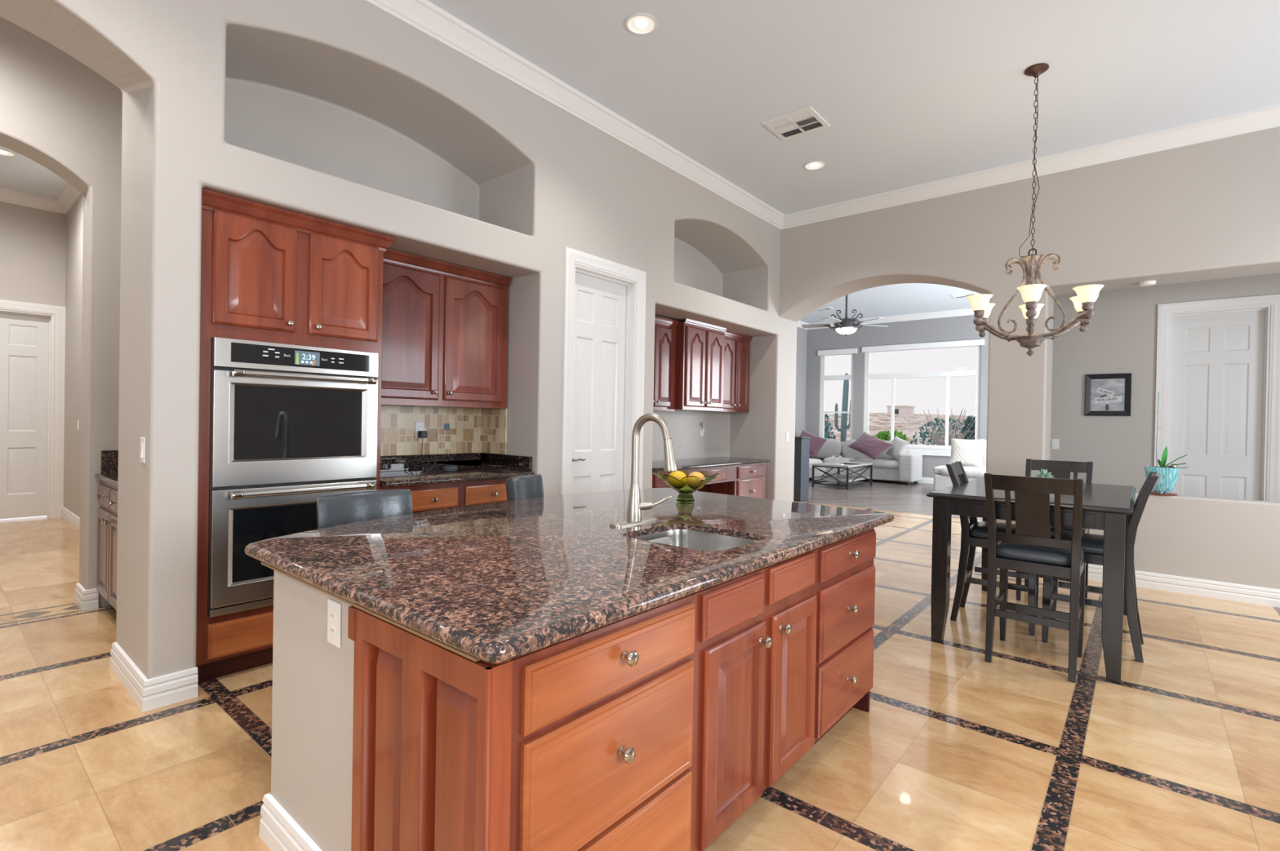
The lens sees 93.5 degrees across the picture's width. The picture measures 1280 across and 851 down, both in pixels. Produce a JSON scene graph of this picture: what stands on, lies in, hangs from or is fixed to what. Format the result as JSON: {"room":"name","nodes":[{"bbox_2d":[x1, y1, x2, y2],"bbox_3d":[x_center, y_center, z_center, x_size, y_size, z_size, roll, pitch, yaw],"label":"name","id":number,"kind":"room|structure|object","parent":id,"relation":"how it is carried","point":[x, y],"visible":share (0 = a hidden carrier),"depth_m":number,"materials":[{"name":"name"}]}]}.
{"room":"kitchen","nodes":[
{"label":"kitchen","id":0,"kind":"room"},
{"bbox_2d":[0,146,66,199],"bbox_3d":[-5.595,-2.732,4.582,6.340,0.220,3.020,1,1,40],"label":"ceiling","id":1,"kind":"structure","parent":0,"point":[20,173],"depth_m":6.76,"materials":[{"name":"white paint"}]},
{"bbox_2d":[0,148,16,156],"bbox_3d":[-6.446,-2.763,6.089,0.204,0.010,0.204,1,1,40],"label":"recessed light","id":2,"kind":"object","parent":1,"relation":"in","point":[3,153],"visible":1,"depth_m":6.12,"materials":[{"name":"white plastic"}]},
{"bbox_2d":[0,194,83,517],"bbox_3d":[-5.710,-0.768,4.500,6.340,3.950,2.770,1,1,40],"label":"wall","id":3,"kind":"structure","parent":0,"point":[41,251],"depth_m":7.30,"materials":[{"name":"grey paint"}]},
{"bbox_2d":[0,299,65,519],"bbox_3d":[-7.664,-0.173,7.237,0.194,2.650,1.080,1,1,40],"label":"door","id":4,"kind":"structure","parent":3,"relation":"in","point":[33,335],"depth_m":7.44,"materials":[{"name":"white wood"}]},
{"bbox_2d":[0,182,81,214],"bbox_3d":[-6.298,-2.690,5.006,4.720,0.135,2.770,1,1,40],"label":"crown molding","id":5,"kind":"structure","parent":3,"relation":"attached to","point":[68,196],"depth_m":7.26,"materials":[{"name":"white paint"}]},
{"bbox_2d":[61,506,79,532],"bbox_3d":[-5.484,1.132,6.087,4.720,0.135,0.022,1,1,40],"label":"baseboard","id":6,"kind":"structure","parent":3,"relation":"attached to","point":[72,519],"depth_m":7.10,"materials":[{"name":"white wood"}]},
{"bbox_2d":[74,582,98,611],"bbox_3d":[-3.826,1.175,4.164,0.292,0.135,0.086,1,1,40],"label":"baseboard","id":7,"kind":"structure","parent":3,"relation":"attached to","point":[85,600],"depth_m":4.08,"materials":[{"name":"white wood"}]},
{"bbox_2d":[0,16,122,607],"bbox_3d":[-4.338,-0.737,3.515,0.270,3.950,3.020,1,1,40],"label":"wall","id":8,"kind":"structure","parent":0,"point":[57,113],"depth_m":4.07,"materials":[{"name":"grey paint"}]},
{"bbox_2d":[109,642,198,712],"bbox_3d":[-2.433,1.208,3.002,0.724,0.135,0.207,1,1,40],"label":"baseboard","id":9,"kind":"structure","parent":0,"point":[148,695],"depth_m":2.80,"materials":[{"name":"white wood"}]},
{"bbox_2d":[0,0,807,679],"bbox_3d":[-0.056,-0.718,8.004,3.520,4.000,18.200,1,1,40],"label":"wall","id":10,"kind":"structure","parent":0,"point":[344,112],"depth_m":3.73,"materials":[{"name":"grey paint"}]},
{"bbox_2d":[139,437,145,463],"bbox_3d":[-2.305,0.114,2.789,0.074,0.118,0.010,1,1,40],"label":"light switch","id":11,"kind":"object","parent":10,"relation":"attached to","point":[142,455],"visible":1,"depth_m":2.78,"materials":[{"name":"white plastic"}]},
{"bbox_2d":[380,405,507,456],"bbox_3d":[-1.523,0.041,4.349,0.324,0.356,1.140,1,1,40],"label":"tile backsplash","id":12,"kind":"structure","parent":10,"relation":"attached to","point":[450,430],"depth_m":4.61,"materials":[{"name":"tile"}]},
{"bbox_2d":[414,422,424,438],"bbox_3d":[-1.626,0.031,4.451,0.008,0.118,0.074,1,1,40],"label":"wall outlet","id":13,"kind":"object","parent":12,"relation":"attached to","point":[419,426],"visible":0.8,"depth_m":4.44,"materials":[{"name":"white plastic"}]},
{"bbox_2d":[417,431,435,471],"bbox_3d":[-1.558,0.184,4.400,0.168,0.286,0.050,1,1,40],"label":"charger","id":14,"kind":"object","parent":12,"relation":"attached to","point":[422,434],"visible":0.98,"depth_m":4.42,"materials":[{"name":"grey plastic"}]},
{"bbox_2d":[381,248,511,408],"bbox_3d":[-1.492,-0.637,4.317,0.386,1.000,1.122,1,1,40],"label":"upper cabinet","id":15,"kind":"object","parent":10,"relation":"attached to","point":[445,325],"visible":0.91,"depth_m":4.22,"materials":[{"name":"brown wood"}]},
{"bbox_2d":[560,247,646,495],"bbox_3d":[-0.351,-0.033,5.040,0.194,2.662,0.962,1,1,40],"label":"door","id":16,"kind":"structure","parent":10,"relation":"in","point":[604,300],"depth_m":5.06,"materials":[{"name":"white wood"}]},
{"bbox_2d":[653,315,679,411],"bbox_3d":[0.043,-0.630,6.141,0.341,0.943,0.750,1,1,40],"label":"upper cabinet","id":17,"kind":"object","parent":10,"relation":"attached to","point":[664,358],"visible":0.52,"depth_m":6.18,"materials":[{"name":"red wood"}]},
{"bbox_2d":[674,318,726,411],"bbox_3d":[0.579,-0.652,6.703,0.441,0.968,0.791,1,1,40],"label":"upper cabinet","id":18,"kind":"object","parent":10,"relation":"attached to","point":[700,346],"visible":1,"depth_m":6.49,"materials":[{"name":"red wood"}]},
{"bbox_2d":[705,330,752,413],"bbox_3d":[1.039,-0.641,7.332,0.341,0.953,0.756,1,1,40],"label":"upper cabinet","id":19,"kind":"object","parent":10,"relation":"attached to","point":[736,345],"visible":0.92,"depth_m":7.28,"materials":[{"name":"red wood"}]},
{"bbox_2d":[364,0,1279,230],"bbox_3d":[0.988,-2.417,1.604,6.230,0.135,9.700,1,1,40],"label":"crown molding","id":20,"kind":"structure","parent":10,"relation":"attached to","point":[423,15],"depth_m":5.05,"materials":[{"name":"white"}]},
{"bbox_2d":[271,537,670,850],"bbox_3d":[-0.261,0.884,2.538,0.600,0.866,2.126,1,1,40],"label":"wall","id":21,"kind":"structure","parent":0,"point":[313,698],"depth_m":1.72,"materials":[{"name":"grey paint"}]},
{"bbox_2d":[258,792,321,850],"bbox_3d":[-0.283,1.250,2.539,0.622,0.135,2.148,1,1,40],"label":"baseboard","id":22,"kind":"structure","parent":21,"relation":"attached to","point":[278,831],"depth_m":1.82,"materials":[{"name":"white wood"}]},
{"bbox_2d":[327,599,341,648],"bbox_3d":[-0.824,0.533,1.620,0.074,0.118,0.008,1,1,40],"label":"wall outlet","id":23,"kind":"object","parent":21,"relation":"attached to","point":[334,609],"visible":1,"depth_m":1.61,"materials":[{"name":"white plastic"}]},
{"bbox_2d":[329,611,335,622],"bbox_3d":[-0.825,0.513,1.617,0.033,0.029,0.002,1,1,40],"label":"socket","id":24,"kind":"object","parent":23,"relation":"attached to","point":[332,614],"depth_m":1.62,"materials":[{"name":"white plastic"}]},
{"bbox_2d":[329,626,335,636],"bbox_3d":[-0.826,0.552,1.618,0.033,0.029,0.002,1,1,40],"label":"socket","id":25,"kind":"object","parent":23,"relation":"attached to","point":[332,628],"depth_m":1.61,"materials":[{"name":"white plastic"}]},
{"bbox_2d":[0,475,1279,850],"bbox_3d":[0.958,1.366,7.108,13.600,0.120,18.550,1,1,40],"label":"floor","id":26,"kind":"structure","parent":0,"point":[953,749],"depth_m":2.57,"materials":[{"name":"tile"}]},
{"bbox_2d":[95,480,117,612],"bbox_3d":[-3.012,0.819,3.916,1.290,0.880,0.675,1,1,40],"label":"base cabinet","id":27,"kind":"object","parent":26,"relation":"on","point":[107,496],"visible":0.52,"depth_m":3.85,"materials":[{"name":"beige wood"}]},
{"bbox_2d":[94,450,118,487],"bbox_3d":[-2.994,0.281,3.922,1.290,0.193,0.651,1,1,40],"label":"countertop","id":28,"kind":"structure","parent":27,"relation":"on","point":[108,473],"depth_m":4.11,"materials":[{"name":"stone"}]},
{"bbox_2d":[195,188,395,683],"bbox_3d":[-2.051,0.069,3.469,0.639,2.420,0.978,1,1,40],"label":"tall cabinet","id":29,"kind":"object","parent":26,"relation":"on","point":[269,273],"visible":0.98,"depth_m":3.14,"materials":[{"name":"brown wood"}]},
{"bbox_2d":[207,337,378,617],"bbox_3d":[-2.026,0.254,3.430,0.661,1.380,0.832,1,1,40],"label":"double oven","id":30,"kind":"object","parent":29,"relation":"in","point":[291,426],"visible":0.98,"depth_m":3.16,"materials":[{"name":"silver metal"}]},
{"bbox_2d":[316,488,413,528],"bbox_3d":[-1.146,0.808,2.701,0.524,0.985,0.450,1,1,36],"label":"bar stool","id":31,"kind":"object","parent":26,"relation":"on","point":[341,508],"visible":0.25,"depth_m":2.80,"materials":[{"name":"grey leather"}]},
{"bbox_2d":[379,478,506,513],"bbox_3d":[-1.421,0.829,4.248,0.637,0.912,1.125,1,1,40],"label":"base cabinet","id":32,"kind":"object","parent":26,"relation":"on","point":[432,497],"visible":0.23,"depth_m":4.02,"materials":[{"name":"red wood"}]},
{"bbox_2d":[379,453,533,488],"bbox_3d":[-1.400,0.297,4.245,0.653,0.148,1.141,1,1,40],"label":"countertop","id":33,"kind":"structure","parent":32,"relation":"on","point":[396,471],"depth_m":4.39,"materials":[{"name":"stone"}]},
{"bbox_2d":[425,457,436,471],"bbox_3d":[-1.511,0.281,4.353,0.082,0.096,0.028,1,1,-42],"label":"bundle","id":34,"kind":"object","parent":33,"relation":"on","point":[431,460],"visible":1,"depth_m":4.35,"materials":[{"name":"grey plastic"}]},
{"bbox_2d":[442,465,457,471],"bbox_3d":[-1.379,0.311,4.377,0.108,0.041,0.108,1,1,40],"label":"smart speaker","id":35,"kind":"object","parent":33,"relation":"on","point":[446,468],"visible":1,"depth_m":4.34},
{"bbox_2d":[505,474,543,501],"bbox_3d":[-0.522,0.806,3.519,0.526,1.000,0.430,1,0,14],"label":"bar stool","id":36,"kind":"object","parent":26,"relation":"on","point":[522,486],"visible":0.23,"depth_m":3.60,"materials":[{"name":"grey leather"}]},
{"bbox_2d":[347,528,875,850],"bbox_3d":[0.191,0.900,2.159,0.641,0.857,2.168,1,1,40],"label":"base cabinet","id":37,"kind":"object","parent":26,"relation":"on","point":[656,729],"visible":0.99,"depth_m":1.49,"materials":[{"name":"brown wood"}]},
{"bbox_2d":[244,488,893,664],"bbox_3d":[-0.118,0.434,2.597,1.646,0.050,2.458,1,1,40],"label":"countertop","id":38,"kind":"structure","parent":37,"relation":"on","point":[500,582],"depth_m":1.86,"materials":[{"name":"brown stone"}]},
{"bbox_2d":[609,413,677,527],"bbox_3d":[0.050,0.181,2.479,0.246,0.464,0.270,1,1,40],"label":"kitchen faucet","id":39,"kind":"object","parent":38,"relation":"on","point":[635,508],"visible":1,"depth_m":2.51,"materials":[{"name":"silver metal"}]},
{"bbox_2d":[653,470,719,503],"bbox_3d":[0.245,0.332,3.234,0.340,0.157,0.340,1,0,-28],"label":"fruit bowl","id":40,"kind":"object","parent":38,"relation":"on","point":[687,485],"visible":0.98,"depth_m":3.16,"materials":[{"name":"green glass"}]},
{"bbox_2d":[669,471,686,480],"bbox_3d":[0.202,0.292,3.247,0.110,0.098,0.095,1,1,40],"label":"lemon","id":41,"kind":"object","parent":40,"relation":"in","point":[678,475],"visible":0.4,"depth_m":3.21,"materials":[{"name":"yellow food"}]},
{"bbox_2d":[688,471,704,489],"bbox_3d":[0.301,0.296,3.234,0.100,0.096,0.100,1,1,40],"label":"orange","id":42,"kind":"object","parent":40,"relation":"in","point":[700,476],"visible":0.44,"depth_m":3.21,"materials":[{"name":"orange food"}]},
{"bbox_2d":[631,529,757,551],"bbox_3d":[0.203,0.542,2.280,0.443,0.201,0.403,1,1,40],"label":"sink","id":43,"kind":"object","parent":38,"relation":"in","point":[687,539],"visible":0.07,"depth_m":2.48,"materials":[{"name":"silver metal"}]},
{"bbox_2d":[652,462,765,498],"bbox_3d":[0.570,0.866,6.540,0.692,0.875,2.164,1,1,40],"label":"base cabinet","id":44,"kind":"object","parent":26,"relation":"on","point":[744,480],"visible":0.29,"depth_m":6.73,"materials":[{"name":"red wood"}]},
{"bbox_2d":[652,456,769,472],"bbox_3d":[0.584,0.409,6.550,0.683,0.036,2.196,1,1,40],"label":"countertop","id":45,"kind":"structure","parent":44,"relation":"on","point":[709,462],"depth_m":6.52,"materials":[{"name":"stone"}]},
{"bbox_2d":[793,436,810,501],"bbox_3d":[2.562,0.749,10.832,0.900,1.118,0.365,1,1,40],"label":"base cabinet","id":46,"kind":"object","parent":26,"relation":"on","point":[802,445],"visible":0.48,"depth_m":10.49,"materials":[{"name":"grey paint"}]},
{"bbox_2d":[811,461,872,489],"bbox_3d":[4.458,1.079,13.242,0.790,0.490,1.450,1,1,40],"label":"coffee table","id":47,"kind":"object","parent":26,"relation":"on","point":[847,478],"visible":0.96,"depth_m":12.92,"materials":[{"name":"grey wood"}]},
{"bbox_2d":[813,474,870,482],"bbox_3d":[4.457,1.159,13.243,0.730,0.040,1.390,1,1,40],"label":"shelf","id":48,"kind":"object","parent":47,"relation":"attached to","point":[840,478],"depth_m":12.97,"materials":[{"name":"grey metal"}]},
{"bbox_2d":[808,438,922,484],"bbox_3d":[4.877,0.835,14.328,2.930,0.978,2.030,1,1,40],"label":"sectional sofa","id":49,"kind":"object","parent":26,"relation":"on","point":[908,468],"visible":0.56,"depth_m":14.28,"materials":[{"name":"grey fabric"}]},
{"bbox_2d":[799,430,826,457],"bbox_3d":[4.240,0.447,15.092,0.780,0.663,0.471,1,0,29],"label":"throw pillow","id":50,"kind":"object","parent":49,"relation":"on","point":[816,442],"visible":0.59,"depth_m":14.99,"materials":[{"name":"pink fabric"}]},
{"bbox_2d":[808,458,822,466],"bbox_3d":[3.849,0.903,14.699,0.860,0.200,1.280,1,1,40],"label":"seat cushion","id":51,"kind":"object","parent":49,"relation":"on","point":[811,461],"depth_m":14.52,"materials":[{"name":"grey fabric"}]},
{"bbox_2d":[808,438,843,458],"bbox_3d":[4.766,0.593,15.537,0.950,0.516,0.282,1,1,40],"label":"cushion","id":52,"kind":"object","parent":49,"relation":"on","point":[830,447],"depth_m":15.32,"materials":[{"name":"grey fabric"}]},
{"bbox_2d":[822,457,854,462],"bbox_3d":[4.993,0.901,15.006,0.700,0.220,0.700,1,1,40],"label":"seat cushion","id":53,"kind":"object","parent":49,"relation":"on","point":[827,460],"depth_m":14.79,"materials":[{"name":"grey fabric"}]},
{"bbox_2d":[842,440,871,459],"bbox_3d":[5.441,0.609,14.973,0.800,0.516,0.282,1,1,40],"label":"cushion","id":54,"kind":"object","parent":49,"relation":"on","point":[847,452],"depth_m":14.98,"materials":[{"name":"grey fabric"}]},
{"bbox_2d":[853,458,876,468],"bbox_3d":[5.560,0.915,14.532,0.700,0.220,0.700,1,1,40],"label":"seat cushion","id":55,"kind":"object","parent":49,"relation":"on","point":[860,460],"depth_m":14.29,"materials":[{"name":"grey fabric"}]},
{"bbox_2d":[847,431,892,460],"bbox_3d":[5.429,0.474,14.254,0.489,0.634,0.900,1,0,-33],"label":"throw pillow","id":56,"kind":"object","parent":49,"relation":"on","point":[866,444],"visible":1,"depth_m":14.13,"materials":[{"name":"pink fabric"}]},
{"bbox_2d":[873,459,898,469],"bbox_3d":[5.882,0.922,14.262,0.800,0.220,0.700,1,1,40],"label":"seat cushion","id":57,"kind":"object","parent":49,"relation":"on","point":[877,464],"depth_m":14.01,"materials":[{"name":"grey fabric"}]},
{"bbox_2d":[875,440,906,460],"bbox_3d":[6.008,0.623,14.498,0.720,0.516,0.282,1,1,40],"label":"cushion","id":58,"kind":"object","parent":49,"relation":"on","point":[883,455],"depth_m":14.43,"materials":[{"name":"grey fabric"}]},
{"bbox_2d":[886,435,908,461],"bbox_3d":[5.994,0.526,14.042,0.246,0.574,0.611,1,0,-10],"label":"throw pillow","id":59,"kind":"object","parent":49,"relation":"on","point":[899,446],"visible":0.95,"depth_m":13.93,"materials":[{"name":"grey fabric"}]},
{"bbox_2d":[933,440,986,491],"bbox_3d":[6.520,0.798,11.790,1.245,1.027,1.084,1,1,40],"label":"armchair","id":60,"kind":"object","parent":26,"relation":"on","point":[942,479],"visible":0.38,"depth_m":11.69,"materials":[{"name":"grey fabric"}]},
{"bbox_2d":[939,466,986,478],"bbox_3d":[6.467,0.911,11.688,1.100,0.200,0.860,1,1,40],"label":"seat cushion","id":61,"kind":"object","parent":60,"relation":"on","point":[971,472],"depth_m":11.41,"materials":[{"name":"grey fabric"}]},
{"bbox_2d":[949,438,984,466],"bbox_3d":[6.454,0.529,11.910,0.600,0.541,0.244,1,1,40],"label":"throw pillow","id":62,"kind":"object","parent":60,"relation":"on","point":[969,452],"visible":0.96,"depth_m":11.82,"materials":[{"name":"white fabric"}]},
{"bbox_2d":[962,440,986,467],"bbox_3d":[6.848,0.595,12.024,1.050,0.615,0.308,1,1,40],"label":"cushion","id":63,"kind":"object","parent":60,"relation":"on","point":[984,455],"depth_m":11.90,"materials":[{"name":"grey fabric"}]},
{"bbox_2d":[946,461,1039,635],"bbox_3d":[2.461,0.814,4.207,0.571,1.080,0.454,1,1,36],"label":"dining chair","id":64,"kind":"object","parent":26,"relation":"on","point":[974,535],"visible":0.59,"depth_m":4.13,"materials":[{"name":"brown wood"}]},
{"bbox_2d":[969,521,1015,538],"bbox_3d":[2.522,0.729,4.163,0.424,0.072,0.424,1,1,36],"label":"seat cushion","id":65,"kind":"object","parent":64,"relation":"on","point":[978,530],"depth_m":4.10,"materials":[{"name":"grey leather"}]},
{"bbox_2d":[926,476,1136,684],"bbox_3d":[2.693,0.894,4.076,0.995,0.930,1.680,1,1,40],"label":"dining table","id":66,"kind":"object","parent":26,"relation":"on","point":[1108,508],"visible":0.81,"depth_m":3.53,"materials":[{"name":"brown wood"}]},
{"bbox_2d":[1031,469,1053,478],"bbox_3d":[2.799,0.365,4.175,0.140,0.128,0.140,1,1,40],"label":"potted succulent","id":67,"kind":"object","parent":66,"relation":"on","point":[1043,473],"visible":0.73,"depth_m":4.16,"materials":[{"name":"green plant"}]},
{"bbox_2d":[983,473,1085,683],"bbox_3d":[2.284,0.816,3.476,0.454,1.080,0.571,1,1,40],"label":"dining chair","id":68,"kind":"object","parent":26,"relation":"on","point":[1031,550],"visible":1,"depth_m":3.35,"materials":[{"name":"brown wood"}]},
{"bbox_2d":[997,541,1084,566],"bbox_3d":[2.333,0.730,3.532,0.424,0.072,0.424,1,1,40],"label":"seat cushion","id":69,"kind":"object","parent":68,"relation":"on","point":[1046,556],"depth_m":3.39,"materials":[{"name":"grey leather"}]},
{"bbox_2d":[1016,458,1093,600],"bbox_3d":[3.269,0.824,4.758,0.454,1.080,0.571,1,1,40],"label":"dining chair","id":70,"kind":"object","parent":26,"relation":"on","point":[1059,469],"visible":0.16,"depth_m":4.88,"materials":[{"name":"brown wood"}]},
{"bbox_2d":[1049,524,1085,530],"bbox_3d":[3.223,0.737,4.701,0.424,0.072,0.424,1,1,40],"label":"seat cushion","id":71,"kind":"object","parent":70,"relation":"on","point":[1051,526],"depth_m":4.49,"materials":[{"name":"grey leather"}]},
{"bbox_2d":[1041,471,1161,662],"bbox_3d":[2.869,0.824,3.767,0.571,1.080,0.454,1,1,40],"label":"dining chair","id":72,"kind":"object","parent":26,"relation":"on","point":[1092,545],"visible":0.67,"depth_m":3.60,"materials":[{"name":"brown wood"}]},
{"bbox_2d":[1049,531,1103,555],"bbox_3d":[2.814,0.737,3.813,0.424,0.072,0.424,1,1,40],"label":"seat cushion","id":73,"kind":"object","parent":72,"relation":"on","point":[1091,544],"depth_m":3.67,"materials":[{"name":"grey leather"}]},
{"bbox_2d":[427,0,1279,214],"bbox_3d":[0.983,-2.560,1.609,6.250,0.150,9.700,1,1,40],"label":"ceiling","id":74,"kind":"structure","parent":0,"point":[909,93],"depth_m":4.24,"materials":[{"name":"white paint"}]},
{"bbox_2d":[625,13,657,35],"bbox_3d":[0.008,-2.512,3.773,0.204,0.010,0.204,1,1,40],"label":"recessed light","id":75,"kind":"object","parent":74,"relation":"in","point":[641,24],"visible":1,"depth_m":3.77,"materials":[{"name":"white plastic"}]},
{"bbox_2d":[761,106,830,141],"bbox_3d":[1.297,-2.497,5.003,0.430,0.012,0.390,1,1,40],"label":"ceiling vent","id":76,"kind":"object","parent":74,"relation":"in","point":[805,121],"visible":1,"depth_m":4.99,"materials":[{"name":"white"}]},
{"bbox_2d":[804,160,826,169],"bbox_3d":[1.678,-2.497,5.786,0.204,0.010,0.204,1,1,40],"label":"recessed light","id":77,"kind":"object","parent":74,"relation":"in","point":[815,166],"visible":1,"depth_m":5.78,"materials":[{"name":"white plastic"}]},
{"bbox_2d":[966,62,1103,356],"bbox_3d":[2.730,-1.475,4.181,0.807,1.991,0.857,1,1,40],"label":"chandelier","id":78,"kind":"object","parent":74,"relation":"hanging from","point":[1032,264],"visible":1,"depth_m":4.15,"materials":[{"name":"brown metal"}]},
{"bbox_2d":[796,308,974,329],"bbox_3d":[5.140,-2.576,10.321,8.450,0.135,8.000,1,1,40],"label":"crown molding","id":79,"kind":"structure","parent":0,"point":[966,312],"depth_m":14.36,"materials":[{"name":"white"}]},
{"bbox_2d":[799,283,989,324],"bbox_3d":[5.142,-2.693,10.320,8.450,0.100,8.000,1,1,40],"label":"ceiling","id":80,"kind":"structure","parent":0,"point":[904,299],"depth_m":12.97,"materials":[{"name":"white paint"}]},
{"bbox_2d":[815,306,834,311],"bbox_3d":[4.207,-2.679,13.840,0.400,0.012,0.300,1,1,40],"label":"ceiling vent","id":81,"kind":"object","parent":80,"relation":"in","point":[824,308],"visible":0.98,"depth_m":13.81,"materials":[{"name":"white"}]},
{"bbox_2d":[801,294,887,336],"bbox_3d":[3.732,-2.148,10.973,1.539,1.047,1.504,1,1,40],"label":"ceiling fan","id":82,"kind":"object","parent":80,"relation":"hanging from","point":[846,326],"visible":0.98,"depth_m":10.88,"materials":[{"name":"grey metal"}]},
{"bbox_2d":[949,292,977,298],"bbox_3d":[6.546,-2.625,12.157,0.450,0.012,0.420,1,1,40],"label":"ceiling vent","id":83,"kind":"object","parent":80,"relation":"in","point":[963,295],"visible":0.85,"depth_m":12.12,"materials":[{"name":"white"}]},
{"bbox_2d":[804,315,989,478],"bbox_3d":[7.723,-0.620,13.465,8.450,4.000,0.160,1,1,40],"label":"wall","id":84,"kind":"structure","parent":0,"point":[959,328],"depth_m":14.90,"materials":[{"name":"grey paint"}]},
{"bbox_2d":[817,348,857,444],"bbox_3d":[5.097,-0.651,15.602,1.030,2.620,0.170,1,1,40],"label":"window","id":85,"kind":"structure","parent":84,"relation":"in","point":[823,353],"depth_m":15.65,"materials":[{"name":"white wood"}]},
{"bbox_2d":[862,339,984,456],"bbox_3d":[6.631,-0.625,14.319,2.710,2.640,0.170,1,1,40],"label":"window","id":86,"kind":"structure","parent":84,"relation":"in","point":[937,451],"depth_m":14.14,"materials":[{"name":"white wood"}]},
{"bbox_2d":[778,126,1279,590],"bbox_3d":[4.227,-0.540,5.530,6.230,3.830,0.500,1,1,40],"label":"wall","id":87,"kind":"structure","parent":0,"point":[1209,210],"depth_m":5.41,"materials":[{"name":"grey paint"}]},
{"bbox_2d":[917,477,1279,608],"bbox_3d":[5.403,1.299,9.732,9.750,0.135,8.522,1,1,40],"label":"baseboard","id":88,"kind":"structure","parent":87,"relation":"attached to","point":[1266,597],"depth_m":4.89,"materials":[{"name":"white wood"}]},
{"bbox_2d":[1138,280,1155,286],"bbox_3d":[4.500,-1.257,5.345,0.120,0.032,0.120,1,1,40],"label":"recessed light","id":89,"kind":"object","parent":87,"relation":"attached to","point":[1146,283],"visible":1,"depth_m":5.31,"materials":[{"name":"white plastic"}]},
{"bbox_2d":[1150,492,1177,495],"bbox_3d":[4.436,0.581,5.131,0.216,0.011,0.216,1,1,40],"label":"saucer","id":90,"kind":"object","parent":87,"relation":"on","point":[1151,493],"visible":0.76,"depth_m":5.10,"materials":[{"name":"teal"}]},
{"bbox_2d":[1143,392,1187,493],"bbox_3d":[4.463,0.147,5.112,0.282,0.860,0.162,1,1,40],"label":"potted orchid","id":91,"kind":"object","parent":90,"relation":"on","point":[1166,482],"visible":0.97,"depth_m":5.08,"materials":[{"name":"teal ceramic"}]},
{"bbox_2d":[1050,273,1279,492],"bbox_3d":[5.725,-0.197,5.382,3.730,3.200,1.200,1,1,40],"label":"wall","id":92,"kind":"structure","parent":0,"point":[1120,337],"depth_m":6.59,"materials":[{"name":"grey paint"}]},
{"bbox_2d":[1051,439,1059,449],"bbox_3d":[4.782,0.215,6.940,0.074,0.118,0.010,1,1,40],"label":"light switch","id":93,"kind":"object","parent":92,"relation":"attached to","point":[1055,442],"visible":1,"depth_m":6.94,"materials":[{"name":"white plastic"}]},
{"bbox_2d":[1084,373,1131,416],"bbox_3d":[5.145,-0.337,6.629,0.400,0.462,0.031,1,1,40],"label":"framed print","id":94,"kind":"object","parent":92,"relation":"attached to","point":[1105,394],"visible":1,"depth_m":6.63,"materials":[{"name":"black wood"}]},
{"bbox_2d":[1153,294,1279,502],"bbox_3d":[5.861,0.065,6.144,0.930,2.670,0.194,1,1,40],"label":"door","id":95,"kind":"structure","parent":92,"relation":"in","point":[1218,369],"depth_m":6.12,"materials":[{"name":"white wood"}]},
{"label":"outside","id":96,"kind":"structure","parent":0,"visible":0},
{"bbox_3d":[26.107,1.692,46.854,100.000,0.150,74.600,1,1,40],"label":"ground","id":97,"kind":"structure","parent":96,"visible":0},
{"bbox_2d":[824,413,835,439],"bbox_3d":[5.656,0.544,19.457,1.555,1.934,1.626,1,1,40],"label":"bush","id":98,"kind":"object","parent":97,"relation":"on","point":[827,435],"visible":0.06,"depth_m":19.29,"materials":[{"name":"teal plant"}]},
{"bbox_2d":[834,373,850,442],"bbox_3d":[6.730,-0.128,19.923,0.606,3.210,0.184,1,1,40],"label":"saguaro cactus","id":99,"kind":"object","parent":97,"relation":"on","point":[846,384],"visible":0.73,"depth_m":19.84,"materials":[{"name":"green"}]},
{"bbox_2d":[872,428,912,444],"bbox_3d":[7.009,0.816,16.874,1.661,1.465,1.670,1,1,40],"label":"bush","id":100,"kind":"object","parent":97,"relation":"on","point":[883,436],"visible":0.09,"depth_m":16.63,"materials":[{"name":"green plant"}]},
{"bbox_2d":[910,417,973,445],"bbox_3d":[13.037,0.651,24.396,4.560,1.954,4.531,1,1,40],"label":"bush","id":101,"kind":"object","parent":97,"relation":"on","point":[936,420],"visible":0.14,"depth_m":24.45,"materials":[{"name":"teal plant"}]},
{"bbox_2d":[923,408,975,445],"bbox_3d":[9.014,0.509,17.473,1.519,2.067,1.408,1,0,22],"label":"ocotillo","id":102,"kind":"object","parent":97,"relation":"on","point":[940,443],"visible":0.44,"depth_m":17.42,"materials":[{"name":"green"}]},
{"bbox_2d":[961,415,975,439],"bbox_3d":[9.661,0.638,17.362,0.998,1.885,1.003,1,0,-32],"label":"bush","id":103,"kind":"object","parent":97,"relation":"on","point":[969,419],"visible":0.12,"depth_m":17.30,"materials":[{"name":"teal plant"}]},
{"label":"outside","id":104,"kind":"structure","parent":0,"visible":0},
{"bbox_2d":[824,413,974,445],"bbox_3d":[38.564,-0.383,85.076,130.000,3.995,105.991,1,1,40],"label":"hillside","id":105,"kind":"structure","parent":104,"point":[908,425],"depth_m":75.81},
{"bbox_2d":[885,405,915,417],"bbox_3d":[44.109,-1.709,101.958,3.200,3.200,5.400,1,1,40],"label":"house","id":106,"kind":"structure","parent":105,"relation":"on","point":[900,411],"depth_m":100.00,"materials":[{"name":"white paint"}]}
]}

